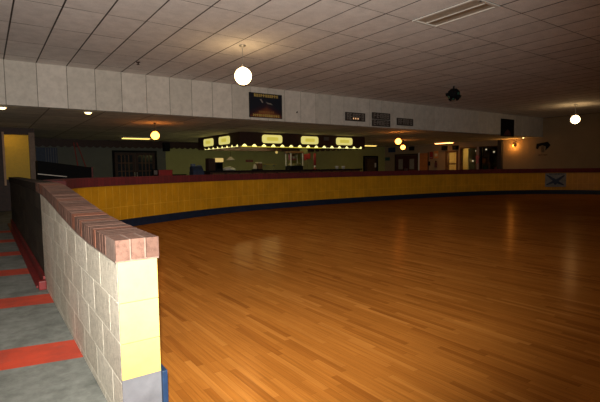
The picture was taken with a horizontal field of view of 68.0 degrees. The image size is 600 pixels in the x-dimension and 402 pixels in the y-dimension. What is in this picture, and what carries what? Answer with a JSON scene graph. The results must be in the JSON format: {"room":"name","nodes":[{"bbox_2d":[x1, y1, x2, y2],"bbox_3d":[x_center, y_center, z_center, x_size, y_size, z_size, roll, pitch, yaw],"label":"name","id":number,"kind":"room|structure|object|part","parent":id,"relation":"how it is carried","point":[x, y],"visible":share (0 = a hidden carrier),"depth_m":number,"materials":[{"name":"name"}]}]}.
{"room":"roller skating rink","nodes":[
{"label":"roller skating rink","id":0,"kind":"room"},
{"bbox_2d":[0,127,35,210],"bbox_3d":[-11.786,-1.048,15.095,4.670,2.766,2.880,-4,5,-35],"label":"wall","id":1,"kind":"structure","parent":0,"point":[17,145],"depth_m":15.26,"materials":[{"name":"paint"}]},
{"bbox_2d":[7,177,168,401],"bbox_3d":[-3.987,0.277,6.650,0.308,1.172,10.990,-4,5,-35],"label":"wall","id":2,"kind":"structure","parent":0,"point":[98,269],"depth_m":2.60,"materials":[{"name":"beige brick"}]},
{"bbox_3d":[-5.033,0.713,7.993,0.102,0.130,7.640,-4,5,-35],"label":"red skirting","id":3,"kind":"part","parent":2,"relation":"part of","materials":[{"name":"paint"}]},
{"bbox_3d":[-2.190,0.867,4.402,0.028,0.271,5.190,-4,5,-35],"label":"blue baseboard","id":4,"kind":"part","parent":2,"relation":"part of","materials":[{"name":"paint"}]},
{"bbox_2d":[21,138,384,177],"bbox_3d":[-4.793,-1.850,24.849,27.400,2.766,0.200,-4,5,-35],"label":"wall","id":5,"kind":"structure","parent":0,"point":[179,160],"depth_m":24.54,"materials":[{"name":"green paint"}]},
{"bbox_2d":[36,147,57,162],"bbox_3d":[-11.378,-1.993,20.013,0.840,0.820,0.036,-4,5,-35],"label":"wall panel","id":6,"kind":"object","parent":5,"relation":"attached to","point":[45,154],"visible":0.64,"depth_m":20.00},
{"bbox_2d":[35,138,197,148],"bbox_3d":[-8.444,-2.797,22.035,8.700,0.366,0.040,-4,5,-35],"label":"trim","id":7,"kind":"structure","parent":5,"relation":"attached to","point":[38,142],"depth_m":21.51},
{"bbox_2d":[112,150,156,176],"bbox_3d":[-8.214,-1.375,22.272,2.160,2.280,0.090,-4,5,-35],"label":"door","id":8,"kind":"structure","parent":5,"relation":"in","point":[123,161],"depth_m":22.17,"materials":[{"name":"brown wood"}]},
{"bbox_3d":[-8.614,-1.683,21.959,0.700,1.150,0.004,-4,5,-35],"label":"pane","id":9,"kind":"part","parent":8,"relation":"part of","materials":[{"name":"glass"}]},
{"bbox_3d":[-7.815,-1.734,22.524,0.700,1.150,0.004,-4,5,-35],"label":"pane","id":10,"kind":"part","parent":8,"relation":"part of","materials":[{"name":"glass"}]},
{"bbox_2d":[162,142,169,150],"bbox_3d":[-6.903,-2.784,22.943,0.300,0.440,0.345,-4,5,-35],"label":"loudspeaker","id":11,"kind":"object","parent":5,"relation":"attached to","point":[166,146],"visible":1,"depth_m":22.82,"materials":[{"name":"black plastic"}]},
{"bbox_2d":[363,156,377,170],"bbox_3d":[5.029,-2.144,31.640,1.420,2.120,0.070,-4,5,-35],"label":"door","id":12,"kind":"structure","parent":5,"relation":"in","point":[370,163],"depth_m":31.56,"materials":[{"name":"brown wood"}]},
{"bbox_2d":[0,105,537,146],"bbox_3d":[-1.642,-2.983,20.197,27.300,0.100,11.300,-4,5,-35],"label":"ceiling","id":13,"kind":"structure","parent":0,"point":[47,123],"depth_m":15.98,"materials":[{"name":"tile"}]},
{"bbox_2d":[121,137,150,139],"bbox_3d":[-7.337,-2.805,19.910,1.220,0.075,0.320,-4,5,-35],"label":"fluorescent fixture","id":14,"kind":"object","parent":13,"relation":"attached to","point":[143,138],"visible":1,"depth_m":19.79,"materials":[{"name":"white paint"}]},
{"bbox_2d":[151,123,159,139],"bbox_3d":[-4.522,-2.175,13.880,0.270,0.517,0.270,-4,5,-35],"label":"pendant","id":15,"kind":"object","parent":13,"relation":"hanging from","point":[155,135],"visible":0.99,"depth_m":13.81,"materials":[{"name":"yellow glass"}]},
{"bbox_3d":[-4.520,-2.043,13.890,0.270,0.254,0.270,-4,5,-35],"label":"lamp shade","id":16,"kind":"part","parent":15,"relation":"part of","materials":[{"name":"yellow glass"}]},
{"bbox_2d":[198,132,364,151],"bbox_3d":[-0.832,-2.706,21.036,6.740,0.588,4.200,-4,5,-35],"label":"canopy","id":17,"kind":"object","parent":13,"relation":"hanging from","point":[236,141],"visible":1,"depth_m":19.34,"materials":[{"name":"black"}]},
{"bbox_3d":[0.311,-2.415,19.453,6.430,0.160,0.030,-4,5,-35],"label":"light panel","id":18,"kind":"part","parent":17,"relation":"part of","materials":[{"name":"yellow plastic"}]},
{"bbox_2d":[395,132,400,143],"bbox_3d":[4.121,-2.632,18.663,0.270,0.517,0.270,-4,5,-35],"label":"pendant","id":19,"kind":"object","parent":13,"relation":"hanging from","point":[397,141],"visible":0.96,"depth_m":18.59,"materials":[{"name":"yellow glass"}]},
{"bbox_2d":[0,59,542,136],"bbox_3d":[1.576,-3.117,15.453,27.100,0.983,0.132,-4,5,-35],"label":"wall","id":20,"kind":"structure","parent":0,"point":[26,84],"depth_m":12.21,"materials":[{"name":"grey paint"}]},
{"bbox_2d":[249,92,281,118],"bbox_3d":[-1.033,-2.890,13.509,1.160,0.730,0.024,-4,5,-35],"label":"poster","id":21,"kind":"object","parent":20,"relation":"attached to","point":[261,105],"visible":1,"depth_m":13.49,"materials":[{"name":"black paper"}]},
{"bbox_2d":[345,112,364,121],"bbox_3d":[1.943,-2.951,15.617,0.930,0.294,0.035,-4,5,-35],"label":"sign","id":22,"kind":"object","parent":20,"relation":"attached to","point":[349,116],"visible":1,"depth_m":15.59,"materials":[{"name":"brown"}]},
{"bbox_2d":[372,112,389,126],"bbox_3d":[2.987,-2.988,16.357,0.930,0.494,0.033,-4,5,-35],"label":"sign","id":23,"kind":"object","parent":20,"relation":"attached to","point":[384,118],"visible":1,"depth_m":16.34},
{"bbox_2d":[397,118,412,125],"bbox_3d":[4.040,-3.035,17.102,0.910,0.274,0.033,-4,5,-35],"label":"sign","id":24,"kind":"object","parent":20,"relation":"attached to","point":[400,121],"visible":1,"depth_m":17.08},
{"bbox_2d":[500,118,513,136],"bbox_3d":[9.908,-3.496,21.241,1.150,0.820,0.024,-4,5,-35],"label":"poster","id":25,"kind":"object","parent":20,"relation":"attached to","point":[507,125],"visible":1,"depth_m":21.23,"materials":[{"name":"black paper"}]},
{"bbox_2d":[0,194,599,401],"bbox_3d":[3.100,0.289,13.951,27.500,0.104,27.500,-4,5,-35],"label":"floor","id":26,"kind":"structure","parent":0,"point":[479,298],"depth_m":4.14,"materials":[{"name":"brown wood"}]},
{"bbox_2d":[35,142,92,179],"bbox_3d":[-8.190,-0.889,15.485,1.690,2.305,0.820,-4,5,-35],"label":"counter","id":27,"kind":"object","parent":26,"relation":"on","point":[44,170],"visible":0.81,"depth_m":15.09,"materials":[{"name":"black paint"}]},
{"bbox_2d":[204,169,361,174],"bbox_3d":[-0.444,-0.761,19.656,8.000,1.250,0.760,-4,5,-35],"label":"countertop","id":28,"kind":"structure","parent":26,"relation":"on","point":[297,170],"depth_m":18.84,"materials":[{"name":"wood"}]},
{"bbox_2d":[205,158,222,170],"bbox_3d":[-3.361,-1.436,17.467,0.590,0.488,0.420,-4,5,-35],"label":"display case","id":29,"kind":"object","parent":28,"relation":"on","point":[211,164],"visible":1,"depth_m":17.32,"materials":[{"name":"black"}]},
{"bbox_3d":[-3.502,-1.425,17.399,0.280,0.480,0.330,-4,5,-35],"label":"tank","id":30,"kind":"part","parent":29,"relation":"part of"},
{"bbox_2d":[223,167,234,170],"bbox_3d":[-2.853,-1.292,17.812,0.560,0.138,0.560,-4,5,-35],"label":"serving dish","id":31,"kind":"object","parent":28,"relation":"on","point":[225,168],"visible":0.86,"depth_m":17.61,"materials":[{"name":"metal"}]},
{"bbox_2d":[252,162,262,169],"bbox_3d":[-1.795,-1.458,18.590,0.380,0.329,0.300,-4,5,-35],"label":"coffee maker","id":32,"kind":"object","parent":28,"relation":"on","point":[258,165],"visible":0.98,"depth_m":18.52,"materials":[{"name":"silver metal"}]},
{"bbox_2d":[285,151,303,169],"bbox_3d":[-0.257,-1.796,19.697,0.700,0.804,0.480,-4,5,-35],"label":"machine","id":33,"kind":"object","parent":28,"relation":"on","point":[295,157],"visible":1,"depth_m":19.53,"materials":[{"name":"white paint"}]},
{"bbox_3d":[-0.141,-1.818,19.530,0.580,0.541,0.005,-4,5,-35],"label":"glass","id":34,"kind":"part","parent":33,"relation":"part of","materials":[{"name":"white"}]},
{"bbox_2d":[300,148,308,168],"bbox_3d":[0.164,-2.172,20.021,0.360,1.496,0.260,-4,5,-35],"label":"support post","id":35,"kind":"object","parent":28,"relation":"on","point":[305,163],"visible":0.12,"depth_m":19.96,"materials":[{"name":"green paint"}]},
{"bbox_2d":[304,153,310,160],"bbox_3d":[0.319,-1.974,19.995,0.378,0.360,0.028,-4,5,-35],"label":"pennant","id":36,"kind":"object","parent":35,"relation":"attached to","point":[306,156],"visible":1,"depth_m":19.98,"materials":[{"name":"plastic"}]},
{"bbox_2d":[313,153,315,168],"bbox_3d":[0.674,-1.817,20.321,0.200,0.730,0.200,-4,5,-35],"label":"dispenser","id":37,"kind":"object","parent":28,"relation":"on","point":[314,154],"visible":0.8,"depth_m":20.28,"materials":[{"name":"red plastic"}]},
{"bbox_3d":[-4.595,-0.415,16.730,2.120,1.090,0.720,-4,5,-35],"label":"countertop","id":38,"kind":"structure","parent":26,"relation":"on","visible":0},
{"bbox_2d":[152,169,157,175],"bbox_3d":[-5.257,-1.029,16.119,0.180,0.240,0.185,-4,5,-35],"label":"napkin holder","id":39,"kind":"object","parent":38,"relation":"on","point":[154,171],"visible":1,"depth_m":16.04,"materials":[{"name":"metal"}]},
{"bbox_2d":[158,170,172,175],"bbox_3d":[-4.978,-1.038,16.357,0.510,0.215,0.320,-4,5,-35],"label":"box","id":40,"kind":"object","parent":38,"relation":"on","point":[160,172],"visible":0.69,"depth_m":16.21,"materials":[{"name":"plastic"}]},
{"bbox_2d":[189,164,203,174],"bbox_3d":[-3.960,-1.210,17.069,0.450,0.430,0.400,-4,5,-35],"label":"cash register","id":41,"kind":"object","parent":38,"relation":"on","point":[198,169],"visible":0.97,"depth_m":16.96,"materials":[{"name":"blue plastic"}]},
{"bbox_3d":[-3.958,-1.061,17.080,0.450,0.130,0.400,-4,5,-35],"label":"drawer","id":42,"kind":"part","parent":41,"relation":"part of","materials":[{"name":"grey plastic"}]},
{"bbox_2d":[0,0,599,117],"bbox_3d":[6.392,-3.199,8.799,27.300,0.063,16.489,-4,5,-35],"label":"ceiling","id":43,"kind":"structure","parent":0,"point":[528,58],"depth_m":8.86,"materials":[{"name":"tile"}]},
{"bbox_2d":[235,44,251,84],"bbox_3d":[-1.132,-2.695,8.823,0.336,0.768,0.336,-4,5,-35],"label":"globe pendant","id":44,"kind":"object","parent":43,"relation":"hanging from","point":[243,76],"visible":1,"depth_m":8.73,"materials":[{"name":"glass"}]},
{"bbox_3d":[-1.129,-2.479,8.839,0.336,0.336,0.336,-4,5,-35],"label":"globe","id":45,"kind":"part","parent":44,"relation":"part of","materials":[{"name":"white glass"}]},
{"bbox_2d":[445,86,460,100],"bbox_3d":[4.699,-3.278,13.547,0.466,0.440,0.445,-4,5,-35],"label":"light","id":46,"kind":"object","parent":43,"relation":"hanging from","point":[454,93],"visible":1,"depth_m":13.44,"materials":[{"name":"black metal"}]},
{"bbox_2d":[412,0,499,27],"bbox_3d":[2.463,-2.987,7.119,0.600,0.036,1.209,-4,5,-35],"label":"air vent","id":47,"kind":"object","parent":43,"relation":"in","point":[468,8],"visible":1,"depth_m":7.08,"materials":[{"name":"white metal"}]},
{"bbox_2d":[571,104,579,123],"bbox_3d":[11.177,-3.523,18.052,0.336,0.768,0.336,-4,5,-35],"label":"globe pendant","id":48,"kind":"object","parent":43,"relation":"hanging from","point":[575,119],"visible":1,"depth_m":17.97,"materials":[{"name":"glass"}]},
{"bbox_3d":[11.179,-3.308,18.068,0.336,0.336,0.336,-4,5,-35],"label":"globe","id":49,"kind":"part","parent":48,"relation":"part of","materials":[{"name":"white glass"}]},
{"bbox_2d":[45,168,599,225],"bbox_3d":[7.242,-0.392,13.996,24.945,1.155,12.044,-1,4,-7],"label":"wall","id":50,"kind":"structure","parent":0,"point":[134,200],"depth_m":14.71,"materials":[{"name":"yellow paint"}]},
{"bbox_3d":[7.291,0.092,13.954,24.519,0.186,11.771,-1,4,-7],"label":"navy baseboard","id":51,"kind":"part","parent":50,"relation":"part of","materials":[{"name":"paint"}]},
{"bbox_2d":[545,173,565,186],"bbox_3d":[11.481,-0.944,19.991,0.845,0.616,0.022,1,4,16],"label":"banner sign","id":52,"kind":"object","parent":50,"relation":"attached to","point":[551,179],"visible":1,"depth_m":19.98,"materials":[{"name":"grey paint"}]},
{"bbox_2d":[385,113,599,170],"bbox_3d":[14.078,-2.333,21.517,0.200,3.759,27.400,-4,5,-35],"label":"wall","id":53,"kind":"structure","parent":0,"point":[577,145],"depth_m":22.93,"materials":[{"name":"beige paint"}]},
{"bbox_2d":[388,147,394,151],"bbox_3d":[6.562,-3.650,31.815,0.052,0.340,0.660,-4,5,-35],"label":"sign","id":54,"kind":"object","parent":53,"relation":"attached to","point":[393,148],"visible":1,"depth_m":31.80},
{"bbox_2d":[395,153,417,170],"bbox_3d":[7.348,-2.152,30.812,0.090,2.200,2.100,-4,5,-35],"label":"door","id":55,"kind":"structure","parent":53,"relation":"in","point":[410,162],"depth_m":30.75,"materials":[{"name":"wood"}]},
{"bbox_2d":[418,152,428,169],"bbox_3d":[8.189,-2.093,29.596,0.125,2.240,0.840,-4,5,-35],"label":"door","id":56,"kind":"structure","parent":53,"relation":"in","point":[423,158],"depth_m":29.56,"materials":[{"name":"orange paint"}]},
{"bbox_2d":[445,151,457,169],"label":"door","id":57,"kind":"structure","parent":53,"relation":"in","point":[452,164],"depth_m":28.16,"materials":[{"name":"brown wood"}]},
{"bbox_2d":[452,145,458,149],"bbox_3d":[9.572,-3.293,27.405,0.263,0.260,0.280,-4,5,-35],"label":"wall speaker","id":58,"kind":"object","parent":53,"relation":"attached to","point":[454,147],"visible":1,"depth_m":27.31},
{"bbox_2d":[459,147,476,169],"bbox_3d":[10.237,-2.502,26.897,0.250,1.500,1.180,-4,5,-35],"label":"door","id":59,"kind":"structure","parent":53,"relation":"in","point":[467,154],"depth_m":26.95,"materials":[{"name":"brown wood"}]},
{"bbox_2d":[476,147,478,168],"bbox_3d":[10.603,-2.467,26.373,0.260,1.500,0.140,-4,5,-35],"label":"trim","id":60,"kind":"structure","parent":53,"relation":"attached to","point":[477,164],"depth_m":26.28,"materials":[{"name":"brown wood"}]},
{"bbox_2d":[479,146,496,168],"bbox_3d":[10.989,-2.433,25.838,0.250,1.500,1.220,-4,5,-35],"label":"window","id":61,"kind":"structure","parent":53,"relation":"in","point":[487,154],"depth_m":25.88,"materials":[{"name":"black glass"}]},
{"bbox_2d":[497,140,502,168],"bbox_3d":[11.303,-2.067,25.158,0.160,2.763,0.250,-4,5,-35],"label":"trim","id":62,"kind":"structure","parent":53,"relation":"attached to","point":[500,142],"depth_m":25.05,"materials":[{"name":"wood"}]},
{"bbox_2d":[536,142,549,155],"bbox_3d":[12.696,-2.724,23.236,0.027,0.720,0.720,-4,5,-35],"label":"wall decoration","id":63,"kind":"object","parent":53,"relation":"attached to","point":[546,144],"depth_m":23.24,"materials":[{"name":"brown wood"}]}
]}

